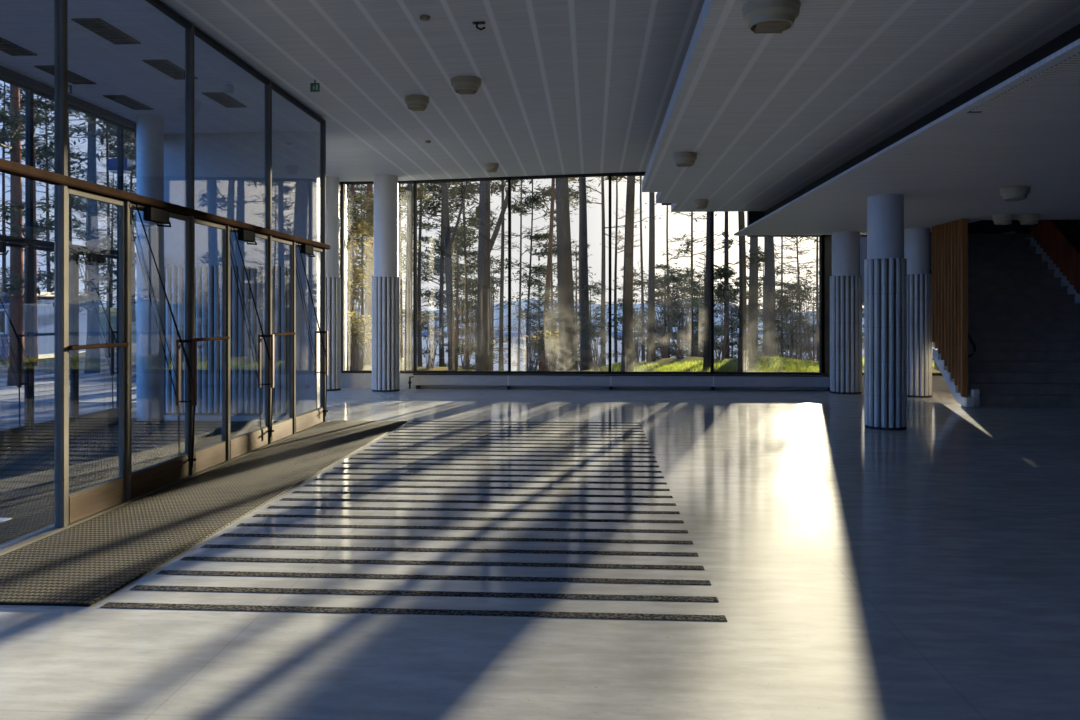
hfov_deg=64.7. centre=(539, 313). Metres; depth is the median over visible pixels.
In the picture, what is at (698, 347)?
shrub
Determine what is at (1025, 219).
ceiling lamp
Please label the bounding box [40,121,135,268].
pine tree
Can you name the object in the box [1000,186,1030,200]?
ceiling lamp
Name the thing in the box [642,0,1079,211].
ceiling
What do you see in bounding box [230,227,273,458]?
door
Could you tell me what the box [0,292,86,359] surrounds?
building
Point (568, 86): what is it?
ceiling
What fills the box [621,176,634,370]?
pine tree
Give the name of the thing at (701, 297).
pine tree
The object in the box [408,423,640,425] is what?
floor strip
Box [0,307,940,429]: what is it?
ground
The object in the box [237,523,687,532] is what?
floor strip
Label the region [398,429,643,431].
floor strip
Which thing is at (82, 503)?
door
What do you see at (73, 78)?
ceiling vent
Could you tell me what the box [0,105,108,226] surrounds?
pine tree
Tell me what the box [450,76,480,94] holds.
ceiling lamp
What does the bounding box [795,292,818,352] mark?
bare tree
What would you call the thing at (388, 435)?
floor strip
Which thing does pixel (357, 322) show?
shrub
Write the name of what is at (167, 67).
ceiling vent
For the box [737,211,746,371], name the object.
pine tree
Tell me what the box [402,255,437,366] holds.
bare tree
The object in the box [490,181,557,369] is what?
pine tree
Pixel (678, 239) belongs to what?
bare tree
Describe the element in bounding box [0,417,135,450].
trim
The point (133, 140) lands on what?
pine tree
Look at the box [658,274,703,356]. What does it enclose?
pine tree
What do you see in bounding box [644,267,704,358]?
shrub
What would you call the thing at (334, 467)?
floor strip
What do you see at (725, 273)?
pine tree
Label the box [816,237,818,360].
pine tree
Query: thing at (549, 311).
pine tree
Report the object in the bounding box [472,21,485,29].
ceiling hook
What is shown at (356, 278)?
shrub
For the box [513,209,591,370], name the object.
pine tree
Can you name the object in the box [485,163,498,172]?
ceiling lamp
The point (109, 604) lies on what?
floor strip
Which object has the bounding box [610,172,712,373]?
window
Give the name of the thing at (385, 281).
fluted column
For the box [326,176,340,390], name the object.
fluted column
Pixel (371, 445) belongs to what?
floor strip
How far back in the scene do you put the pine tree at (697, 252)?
60.52 m
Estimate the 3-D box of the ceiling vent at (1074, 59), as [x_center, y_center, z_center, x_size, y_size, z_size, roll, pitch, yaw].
[3.238,-1.546,4.962,0.100,0.008,3.200,0,0,3]
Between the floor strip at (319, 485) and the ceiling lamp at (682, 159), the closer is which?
the floor strip at (319, 485)
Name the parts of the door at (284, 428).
rail, kick trim, kick panel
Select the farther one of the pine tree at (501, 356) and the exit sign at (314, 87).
the pine tree at (501, 356)
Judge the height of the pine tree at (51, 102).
13.158 m
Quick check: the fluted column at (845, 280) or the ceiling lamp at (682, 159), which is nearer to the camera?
the ceiling lamp at (682, 159)
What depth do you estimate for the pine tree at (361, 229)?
23.29 m
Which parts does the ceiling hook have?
plate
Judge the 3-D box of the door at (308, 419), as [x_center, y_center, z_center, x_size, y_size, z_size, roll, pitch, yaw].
[-3.000,0.295,11.154,0.195,2.370,1.140,0,0,1]
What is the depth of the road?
17.44 m
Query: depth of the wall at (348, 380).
17.00 m
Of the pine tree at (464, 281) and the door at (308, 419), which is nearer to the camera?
the door at (308, 419)
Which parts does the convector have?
casing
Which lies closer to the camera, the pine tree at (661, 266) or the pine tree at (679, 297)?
the pine tree at (661, 266)
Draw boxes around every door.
[0,242,33,448]
[33,246,76,441]
[68,188,128,523]
[78,251,118,431]
[130,203,196,498]
[194,218,228,472]
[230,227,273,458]
[272,237,295,441]
[295,243,327,432]
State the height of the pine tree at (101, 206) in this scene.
13.015 m
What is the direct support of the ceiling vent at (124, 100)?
in the ceiling at (568, 86)
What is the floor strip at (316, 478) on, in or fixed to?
on the floor at (929, 569)
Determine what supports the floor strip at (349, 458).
on the floor at (929, 569)
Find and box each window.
[339,182,341,372]
[342,180,414,372]
[414,177,509,373]
[509,173,610,373]
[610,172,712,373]
[712,211,831,374]
[822,235,866,374]
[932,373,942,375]
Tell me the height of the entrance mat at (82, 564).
0.014 m
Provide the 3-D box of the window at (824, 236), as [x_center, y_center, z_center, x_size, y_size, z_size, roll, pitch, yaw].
[6.037,-0.195,16.774,1.014,2.790,0.140,0,0,3]
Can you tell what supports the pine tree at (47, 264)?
on the ground at (9, 411)
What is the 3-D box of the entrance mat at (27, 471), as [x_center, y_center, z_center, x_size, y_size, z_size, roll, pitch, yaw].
[-4.836,1.494,4.903,2.550,0.012,14.000,0,0,3]
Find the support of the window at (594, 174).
in the wall at (348, 380)
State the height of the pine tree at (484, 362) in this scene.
11.816 m
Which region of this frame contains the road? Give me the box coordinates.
[0,381,135,402]
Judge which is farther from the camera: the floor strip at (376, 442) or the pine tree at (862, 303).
the pine tree at (862, 303)
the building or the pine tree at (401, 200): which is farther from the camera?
the building
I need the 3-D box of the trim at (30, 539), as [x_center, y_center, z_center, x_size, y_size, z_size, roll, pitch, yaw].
[-3.584,1.491,2.022,0.100,0.018,19.600,0,0,3]
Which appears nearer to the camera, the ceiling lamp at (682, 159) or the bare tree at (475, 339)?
the ceiling lamp at (682, 159)
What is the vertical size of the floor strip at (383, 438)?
0.022 m
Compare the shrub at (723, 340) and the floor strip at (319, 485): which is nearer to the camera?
the floor strip at (319, 485)
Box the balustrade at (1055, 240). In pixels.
[1031,220,1079,293]
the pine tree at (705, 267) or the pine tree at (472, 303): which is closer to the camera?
the pine tree at (472, 303)
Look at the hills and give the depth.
510.58 m
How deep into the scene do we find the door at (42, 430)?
10.59 m
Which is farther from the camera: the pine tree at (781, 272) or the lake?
the lake
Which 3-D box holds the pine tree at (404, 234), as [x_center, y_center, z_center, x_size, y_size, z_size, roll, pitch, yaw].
[-7.506,-4.458,36.521,4.736,13.208,4.548,0,0,-23]
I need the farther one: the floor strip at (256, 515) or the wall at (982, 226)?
the wall at (982, 226)
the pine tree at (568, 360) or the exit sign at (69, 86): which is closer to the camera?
the exit sign at (69, 86)
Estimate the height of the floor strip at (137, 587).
0.022 m
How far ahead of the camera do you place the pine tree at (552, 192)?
27.99 m
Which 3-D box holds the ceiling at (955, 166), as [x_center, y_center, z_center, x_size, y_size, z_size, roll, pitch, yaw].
[8.162,-1.625,4.061,10.200,0.150,25.100,0,0,3]
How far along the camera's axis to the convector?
16.79 m
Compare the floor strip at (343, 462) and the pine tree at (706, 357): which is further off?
the pine tree at (706, 357)
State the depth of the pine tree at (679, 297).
67.25 m
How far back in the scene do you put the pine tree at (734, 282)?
74.88 m
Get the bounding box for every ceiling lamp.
[404,95,428,110]
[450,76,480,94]
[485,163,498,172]
[673,152,696,166]
[694,199,708,208]
[742,0,800,33]
[992,214,1013,224]
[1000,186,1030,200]
[1017,214,1040,224]
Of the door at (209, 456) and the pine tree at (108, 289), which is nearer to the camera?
the door at (209, 456)
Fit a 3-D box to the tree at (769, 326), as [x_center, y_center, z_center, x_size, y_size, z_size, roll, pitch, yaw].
[8.706,-3.655,33.558,3.631,12.436,3.118,0,0,-45]
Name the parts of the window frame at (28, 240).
post, rail, short post, post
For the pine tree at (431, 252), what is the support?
on the ground at (9, 411)
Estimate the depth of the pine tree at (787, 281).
64.45 m
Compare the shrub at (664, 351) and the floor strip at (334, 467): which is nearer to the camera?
the floor strip at (334, 467)
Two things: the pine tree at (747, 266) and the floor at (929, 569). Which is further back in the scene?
the pine tree at (747, 266)
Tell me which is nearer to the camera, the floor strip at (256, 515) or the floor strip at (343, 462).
the floor strip at (256, 515)
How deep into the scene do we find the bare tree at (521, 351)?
60.84 m
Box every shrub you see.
[339,233,405,369]
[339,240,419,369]
[347,303,371,369]
[418,310,444,368]
[443,288,493,369]
[503,283,558,370]
[523,328,558,370]
[575,302,621,370]
[607,299,661,362]
[618,258,704,358]
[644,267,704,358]
[659,266,732,356]
[688,279,763,360]
[748,279,815,358]
[759,262,818,359]
[761,253,818,360]
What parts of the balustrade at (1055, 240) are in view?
cap rail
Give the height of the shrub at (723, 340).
2.297 m
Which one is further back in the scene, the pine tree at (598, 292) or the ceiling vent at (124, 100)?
the pine tree at (598, 292)
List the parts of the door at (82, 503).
rail, kick trim, kick panel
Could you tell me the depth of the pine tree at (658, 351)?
62.27 m
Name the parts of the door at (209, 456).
rail, kick trim, kick panel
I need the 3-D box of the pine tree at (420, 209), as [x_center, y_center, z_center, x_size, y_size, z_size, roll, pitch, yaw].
[-4.800,-3.717,31.611,4.124,12.434,3.810,0,0,44]
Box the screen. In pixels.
[932,218,967,396]
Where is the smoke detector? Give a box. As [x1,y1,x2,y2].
[420,15,429,21]
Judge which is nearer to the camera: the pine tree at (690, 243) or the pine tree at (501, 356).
the pine tree at (501, 356)
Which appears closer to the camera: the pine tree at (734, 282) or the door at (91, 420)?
the door at (91, 420)
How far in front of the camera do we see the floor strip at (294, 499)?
6.81 m
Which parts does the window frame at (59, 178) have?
post, short post, post, short post, rail, post, short post, post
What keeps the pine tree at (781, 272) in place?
on the ground at (9, 411)
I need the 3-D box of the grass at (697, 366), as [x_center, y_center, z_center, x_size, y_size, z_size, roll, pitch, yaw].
[5.390,1.319,19.974,8.731,0.558,5.569,0,0,3]
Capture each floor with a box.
[0,388,1079,719]
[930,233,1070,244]
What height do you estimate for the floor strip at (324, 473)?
0.022 m
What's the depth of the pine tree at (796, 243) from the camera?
51.11 m
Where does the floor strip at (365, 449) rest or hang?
on the floor at (929, 569)
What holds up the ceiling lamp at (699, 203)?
attached to the ceiling at (765, 117)
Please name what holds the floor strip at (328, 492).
on the floor at (929, 569)
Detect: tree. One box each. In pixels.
[0,82,75,289]
[0,84,79,385]
[0,84,85,365]
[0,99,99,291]
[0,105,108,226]
[1,90,135,357]
[22,107,135,357]
[33,114,134,373]
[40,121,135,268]
[72,170,115,293]
[72,195,135,304]
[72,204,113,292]
[77,123,135,287]
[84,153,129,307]
[102,132,135,321]
[113,151,135,267]
[339,182,460,358]
[339,184,405,364]
[339,185,373,317]
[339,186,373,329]
[339,188,417,307]
[339,200,419,225]
[347,191,365,350]
[353,184,439,357]
[368,181,501,366]
[398,182,477,356]
[398,183,436,366]
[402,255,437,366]
[404,184,412,369]
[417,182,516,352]
[422,182,506,369]
[422,232,477,363]
[432,236,498,369]
[442,182,467,370]
[459,288,494,364]
[461,270,522,369]
[463,263,521,366]
[467,178,596,370]
[472,178,593,370]
[475,180,522,370]
[476,180,513,370]
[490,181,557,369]
[511,265,558,368]
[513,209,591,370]
[524,311,558,370]
[538,243,613,368]
[538,265,594,370]
[555,178,578,370]
[568,176,661,366]
[574,282,612,366]
[579,177,593,370]
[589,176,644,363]
[606,267,655,356]
[613,176,655,361]
[619,176,698,357]
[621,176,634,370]
[633,263,689,358]
[634,203,749,356]
[640,275,687,358]
[646,192,655,361]
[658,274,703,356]
[658,297,694,352]
[671,297,723,357]
[677,273,723,356]
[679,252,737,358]
[684,267,733,356]
[698,212,775,358]
[703,212,709,370]
[714,288,758,358]
[717,276,762,357]
[733,254,789,356]
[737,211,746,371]
[746,237,818,356]
[747,237,758,356]
[758,291,803,356]
[759,281,812,358]
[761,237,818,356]
[762,237,775,356]
[776,237,818,304]
[776,281,815,359]
[776,283,816,357]
[793,285,818,359]
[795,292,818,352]
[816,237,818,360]
[862,303,863,357]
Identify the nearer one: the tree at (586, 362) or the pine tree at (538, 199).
the tree at (586, 362)
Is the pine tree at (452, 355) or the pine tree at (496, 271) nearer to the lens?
the pine tree at (452, 355)
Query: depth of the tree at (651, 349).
24.29 m
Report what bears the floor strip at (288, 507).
on the floor at (929, 569)
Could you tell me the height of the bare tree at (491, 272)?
13.528 m
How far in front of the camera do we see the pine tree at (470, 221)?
27.19 m
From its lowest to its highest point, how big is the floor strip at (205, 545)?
0.022 m
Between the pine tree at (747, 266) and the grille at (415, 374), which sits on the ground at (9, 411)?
the pine tree at (747, 266)
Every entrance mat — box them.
[0,420,278,543]
[0,420,406,606]
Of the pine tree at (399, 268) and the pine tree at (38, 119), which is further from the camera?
the pine tree at (399, 268)
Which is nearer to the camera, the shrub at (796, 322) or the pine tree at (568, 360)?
the pine tree at (568, 360)
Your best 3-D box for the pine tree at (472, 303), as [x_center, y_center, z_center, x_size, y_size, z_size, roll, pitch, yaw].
[-5.551,0.868,56.358,5.110,12.502,5.097,0,0,34]
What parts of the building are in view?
pane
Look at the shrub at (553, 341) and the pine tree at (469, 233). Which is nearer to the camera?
the shrub at (553, 341)
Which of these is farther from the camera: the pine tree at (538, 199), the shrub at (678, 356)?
the pine tree at (538, 199)
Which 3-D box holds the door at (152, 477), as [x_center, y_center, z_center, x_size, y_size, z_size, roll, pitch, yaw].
[-3.233,0.295,7.316,0.197,2.370,1.030,0,0,1]
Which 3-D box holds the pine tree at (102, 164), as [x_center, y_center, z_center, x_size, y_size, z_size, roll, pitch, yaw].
[-34.775,-6.633,68.758,5.136,13.016,5.572,0,0,6]
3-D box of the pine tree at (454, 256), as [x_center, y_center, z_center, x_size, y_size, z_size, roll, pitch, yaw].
[-5.356,0.755,55.969,5.292,12.877,3.767,0,0,-35]
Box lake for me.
[359,332,933,370]
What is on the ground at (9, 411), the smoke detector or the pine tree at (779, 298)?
the pine tree at (779, 298)
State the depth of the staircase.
15.46 m
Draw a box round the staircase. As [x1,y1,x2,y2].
[930,237,1079,406]
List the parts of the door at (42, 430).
rail, kick trim, kick panel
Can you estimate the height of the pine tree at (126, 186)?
11.816 m
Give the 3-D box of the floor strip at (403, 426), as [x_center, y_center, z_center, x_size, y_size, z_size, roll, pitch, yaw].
[-0.239,1.509,11.273,3.170,0.022,0.076,0,0,3]
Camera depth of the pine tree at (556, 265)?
57.76 m
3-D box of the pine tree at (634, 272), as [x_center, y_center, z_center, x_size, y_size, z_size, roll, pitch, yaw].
[4.866,1.789,46.772,3.196,9.157,3.373,0,0,-41]
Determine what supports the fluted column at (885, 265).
on the floor at (929, 569)
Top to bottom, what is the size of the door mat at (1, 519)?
0.008 m
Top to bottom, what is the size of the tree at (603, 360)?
12.579 m
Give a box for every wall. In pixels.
[164,132,319,414]
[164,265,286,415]
[341,203,1079,390]
[860,220,1070,369]
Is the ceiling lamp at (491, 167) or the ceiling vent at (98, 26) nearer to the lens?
the ceiling vent at (98, 26)
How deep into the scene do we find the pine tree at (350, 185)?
63.36 m
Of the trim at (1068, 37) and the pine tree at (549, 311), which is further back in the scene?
the pine tree at (549, 311)
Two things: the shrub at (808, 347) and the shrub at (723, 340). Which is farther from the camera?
the shrub at (808, 347)
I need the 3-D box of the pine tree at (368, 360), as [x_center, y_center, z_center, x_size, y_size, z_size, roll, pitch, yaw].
[-5.561,-4.218,26.846,3.949,11.785,4.009,0,0,-44]
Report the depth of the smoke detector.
7.89 m
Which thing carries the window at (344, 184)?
in the wall at (348, 380)
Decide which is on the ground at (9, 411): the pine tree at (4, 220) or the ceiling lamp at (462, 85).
the pine tree at (4, 220)
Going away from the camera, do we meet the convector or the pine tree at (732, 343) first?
the convector
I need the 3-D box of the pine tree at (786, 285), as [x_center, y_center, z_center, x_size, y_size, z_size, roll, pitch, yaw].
[17.703,3.741,59.321,4.997,12.258,5.010,0,0,-3]
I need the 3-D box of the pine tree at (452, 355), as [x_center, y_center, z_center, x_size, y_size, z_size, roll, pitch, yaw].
[-2.626,-4.208,22.839,3.716,11.679,3.942,0,0,3]
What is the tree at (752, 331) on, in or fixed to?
on the ground at (9, 411)
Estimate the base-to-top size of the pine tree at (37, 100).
13.135 m
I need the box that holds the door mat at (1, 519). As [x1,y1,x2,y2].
[0,518,11,522]
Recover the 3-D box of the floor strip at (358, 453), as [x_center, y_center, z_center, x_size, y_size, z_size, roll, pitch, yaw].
[-0.376,1.509,9.041,3.170,0.022,0.076,0,0,3]
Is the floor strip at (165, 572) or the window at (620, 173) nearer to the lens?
the floor strip at (165, 572)
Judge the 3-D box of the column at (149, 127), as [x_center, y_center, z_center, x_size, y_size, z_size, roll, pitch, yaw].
[-5.321,-0.595,11.645,0.356,4.190,0.356,0,0,3]
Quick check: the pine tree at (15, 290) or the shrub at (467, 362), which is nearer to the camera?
the pine tree at (15, 290)
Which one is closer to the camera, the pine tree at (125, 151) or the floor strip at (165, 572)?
the floor strip at (165, 572)
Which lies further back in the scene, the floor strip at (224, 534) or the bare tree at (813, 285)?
the bare tree at (813, 285)
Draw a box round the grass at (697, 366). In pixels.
[590,354,933,371]
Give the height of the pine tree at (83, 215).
14.353 m
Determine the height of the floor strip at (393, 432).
0.022 m
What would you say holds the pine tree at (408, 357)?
on the ground at (9, 411)
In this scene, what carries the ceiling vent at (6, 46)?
in the ceiling at (568, 86)
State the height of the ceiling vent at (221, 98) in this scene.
0.020 m
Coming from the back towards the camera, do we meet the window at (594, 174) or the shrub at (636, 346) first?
the shrub at (636, 346)
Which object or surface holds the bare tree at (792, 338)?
on the ground at (9, 411)
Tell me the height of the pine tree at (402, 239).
14.985 m
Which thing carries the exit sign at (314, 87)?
hanging from the ceiling at (568, 86)
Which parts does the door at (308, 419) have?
brace rod, brace rod, rail, kick trim, kick panel, brace rod, brace rod, pull handle, rod, rod, pull handle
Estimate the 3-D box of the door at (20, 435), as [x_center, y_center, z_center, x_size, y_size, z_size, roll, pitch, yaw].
[-5.886,0.345,9.302,0.198,2.270,0.990,0,0,1]
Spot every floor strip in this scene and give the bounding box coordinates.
[100,602,726,620]
[130,585,718,601]
[156,570,710,584]
[180,556,704,569]
[200,544,697,555]
[220,533,692,543]
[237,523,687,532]
[252,514,683,522]
[267,506,679,513]
[281,498,675,505]
[292,491,672,497]
[304,484,669,490]
[314,478,666,483]
[324,473,663,477]
[333,467,661,472]
[341,462,658,466]
[349,458,656,461]
[356,453,654,457]
[365,449,652,452]
[371,445,650,448]
[376,442,649,444]
[383,438,647,441]
[388,435,645,437]
[393,432,644,434]
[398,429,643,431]
[403,426,641,428]
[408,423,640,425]
[412,421,637,422]
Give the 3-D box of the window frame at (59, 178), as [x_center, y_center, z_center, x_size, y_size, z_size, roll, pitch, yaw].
[-3.567,-0.585,2.258,0.115,4.170,19.326,0,0,3]
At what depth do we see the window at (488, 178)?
17.18 m
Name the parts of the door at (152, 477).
brace rod, brace rod, kick panel, rail, kick trim, closer arm, brace rod, brace rod, pull handle, rod, rod, pull handle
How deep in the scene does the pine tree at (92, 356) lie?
22.65 m
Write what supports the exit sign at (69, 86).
hanging from the ceiling at (568, 86)
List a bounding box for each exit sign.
[68,85,71,93]
[310,79,319,91]
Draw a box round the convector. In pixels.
[408,373,829,390]
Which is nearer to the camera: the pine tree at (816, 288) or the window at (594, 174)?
the window at (594, 174)
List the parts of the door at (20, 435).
brace rod, brace rod, kick trim, kick panel, brace rod, rail, brace rod, pull handle, rod, rod, pull handle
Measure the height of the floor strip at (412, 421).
0.022 m
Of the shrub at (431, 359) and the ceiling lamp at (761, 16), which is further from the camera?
the shrub at (431, 359)
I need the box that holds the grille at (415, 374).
[413,373,829,376]
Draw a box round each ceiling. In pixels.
[0,0,704,181]
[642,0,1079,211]
[734,39,1079,235]
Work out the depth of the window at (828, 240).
16.75 m
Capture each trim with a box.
[0,65,135,129]
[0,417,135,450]
[0,421,327,555]
[765,23,1079,215]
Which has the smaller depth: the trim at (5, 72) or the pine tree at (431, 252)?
the trim at (5, 72)
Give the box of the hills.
[99,299,863,332]
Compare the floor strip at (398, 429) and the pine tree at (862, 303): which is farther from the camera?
the pine tree at (862, 303)
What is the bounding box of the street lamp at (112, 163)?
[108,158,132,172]
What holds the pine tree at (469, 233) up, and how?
on the ground at (9, 411)
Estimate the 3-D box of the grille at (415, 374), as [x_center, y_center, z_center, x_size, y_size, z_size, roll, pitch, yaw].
[1.630,1.205,16.880,8.340,0.020,0.225,0,0,3]
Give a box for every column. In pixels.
[136,114,163,424]
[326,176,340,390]
[372,174,399,391]
[830,231,861,393]
[864,194,906,429]
[904,228,931,397]
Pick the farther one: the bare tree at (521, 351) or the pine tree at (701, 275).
the bare tree at (521, 351)
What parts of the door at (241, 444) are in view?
brace rod, brace rod, rail, kick trim, kick panel, brace rod, brace rod, pull handle, rod, rod, pull handle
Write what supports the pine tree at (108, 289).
on the ground at (9, 411)
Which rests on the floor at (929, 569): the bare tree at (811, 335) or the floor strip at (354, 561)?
the floor strip at (354, 561)
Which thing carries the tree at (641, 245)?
on the ground at (9, 411)
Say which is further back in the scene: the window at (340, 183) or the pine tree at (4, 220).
the pine tree at (4, 220)
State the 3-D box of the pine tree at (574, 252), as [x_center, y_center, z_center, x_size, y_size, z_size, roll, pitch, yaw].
[2.279,1.891,52.803,5.234,12.737,3.726,0,0,-1]
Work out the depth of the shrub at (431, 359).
24.17 m
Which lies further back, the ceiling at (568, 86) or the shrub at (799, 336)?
the shrub at (799, 336)
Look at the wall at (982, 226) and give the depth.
19.67 m
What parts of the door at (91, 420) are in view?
brace rod, brace rod, rail, kick trim, kick panel, brace rod, brace rod, pull handle, rod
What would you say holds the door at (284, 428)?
in the window frame at (59, 178)
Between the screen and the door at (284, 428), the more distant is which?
the screen
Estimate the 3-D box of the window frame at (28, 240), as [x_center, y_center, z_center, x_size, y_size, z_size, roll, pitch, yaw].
[-6.167,-0.560,5.135,0.115,4.120,24.752,0,0,3]
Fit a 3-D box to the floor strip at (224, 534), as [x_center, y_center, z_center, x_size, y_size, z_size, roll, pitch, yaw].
[-0.580,1.509,5.693,3.170,0.022,0.076,0,0,3]
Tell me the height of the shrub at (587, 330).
2.135 m
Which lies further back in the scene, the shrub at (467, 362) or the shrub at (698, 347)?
the shrub at (698, 347)
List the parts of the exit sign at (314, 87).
panel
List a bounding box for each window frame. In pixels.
[0,0,329,526]
[0,76,135,442]
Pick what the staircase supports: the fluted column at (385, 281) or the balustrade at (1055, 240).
the balustrade at (1055, 240)
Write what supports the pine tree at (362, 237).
on the ground at (9, 411)
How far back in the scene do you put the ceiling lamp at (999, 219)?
13.25 m
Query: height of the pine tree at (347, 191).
13.106 m
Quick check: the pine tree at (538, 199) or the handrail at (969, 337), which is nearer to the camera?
the handrail at (969, 337)
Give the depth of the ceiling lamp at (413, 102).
10.71 m
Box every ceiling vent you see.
[0,37,36,55]
[34,65,95,84]
[71,18,140,44]
[103,95,153,109]
[142,60,197,79]
[202,92,246,107]
[967,52,1079,112]
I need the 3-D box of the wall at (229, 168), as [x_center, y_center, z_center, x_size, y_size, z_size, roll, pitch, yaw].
[-4.474,-0.600,12.726,2.380,4.200,0.140,0,0,3]
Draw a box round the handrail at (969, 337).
[930,270,975,357]
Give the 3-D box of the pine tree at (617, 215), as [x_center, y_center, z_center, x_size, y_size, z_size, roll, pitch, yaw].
[3.650,-2.938,37.472,3.762,13.566,4.035,0,0,-21]
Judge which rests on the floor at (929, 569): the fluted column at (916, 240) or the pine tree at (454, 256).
the fluted column at (916, 240)

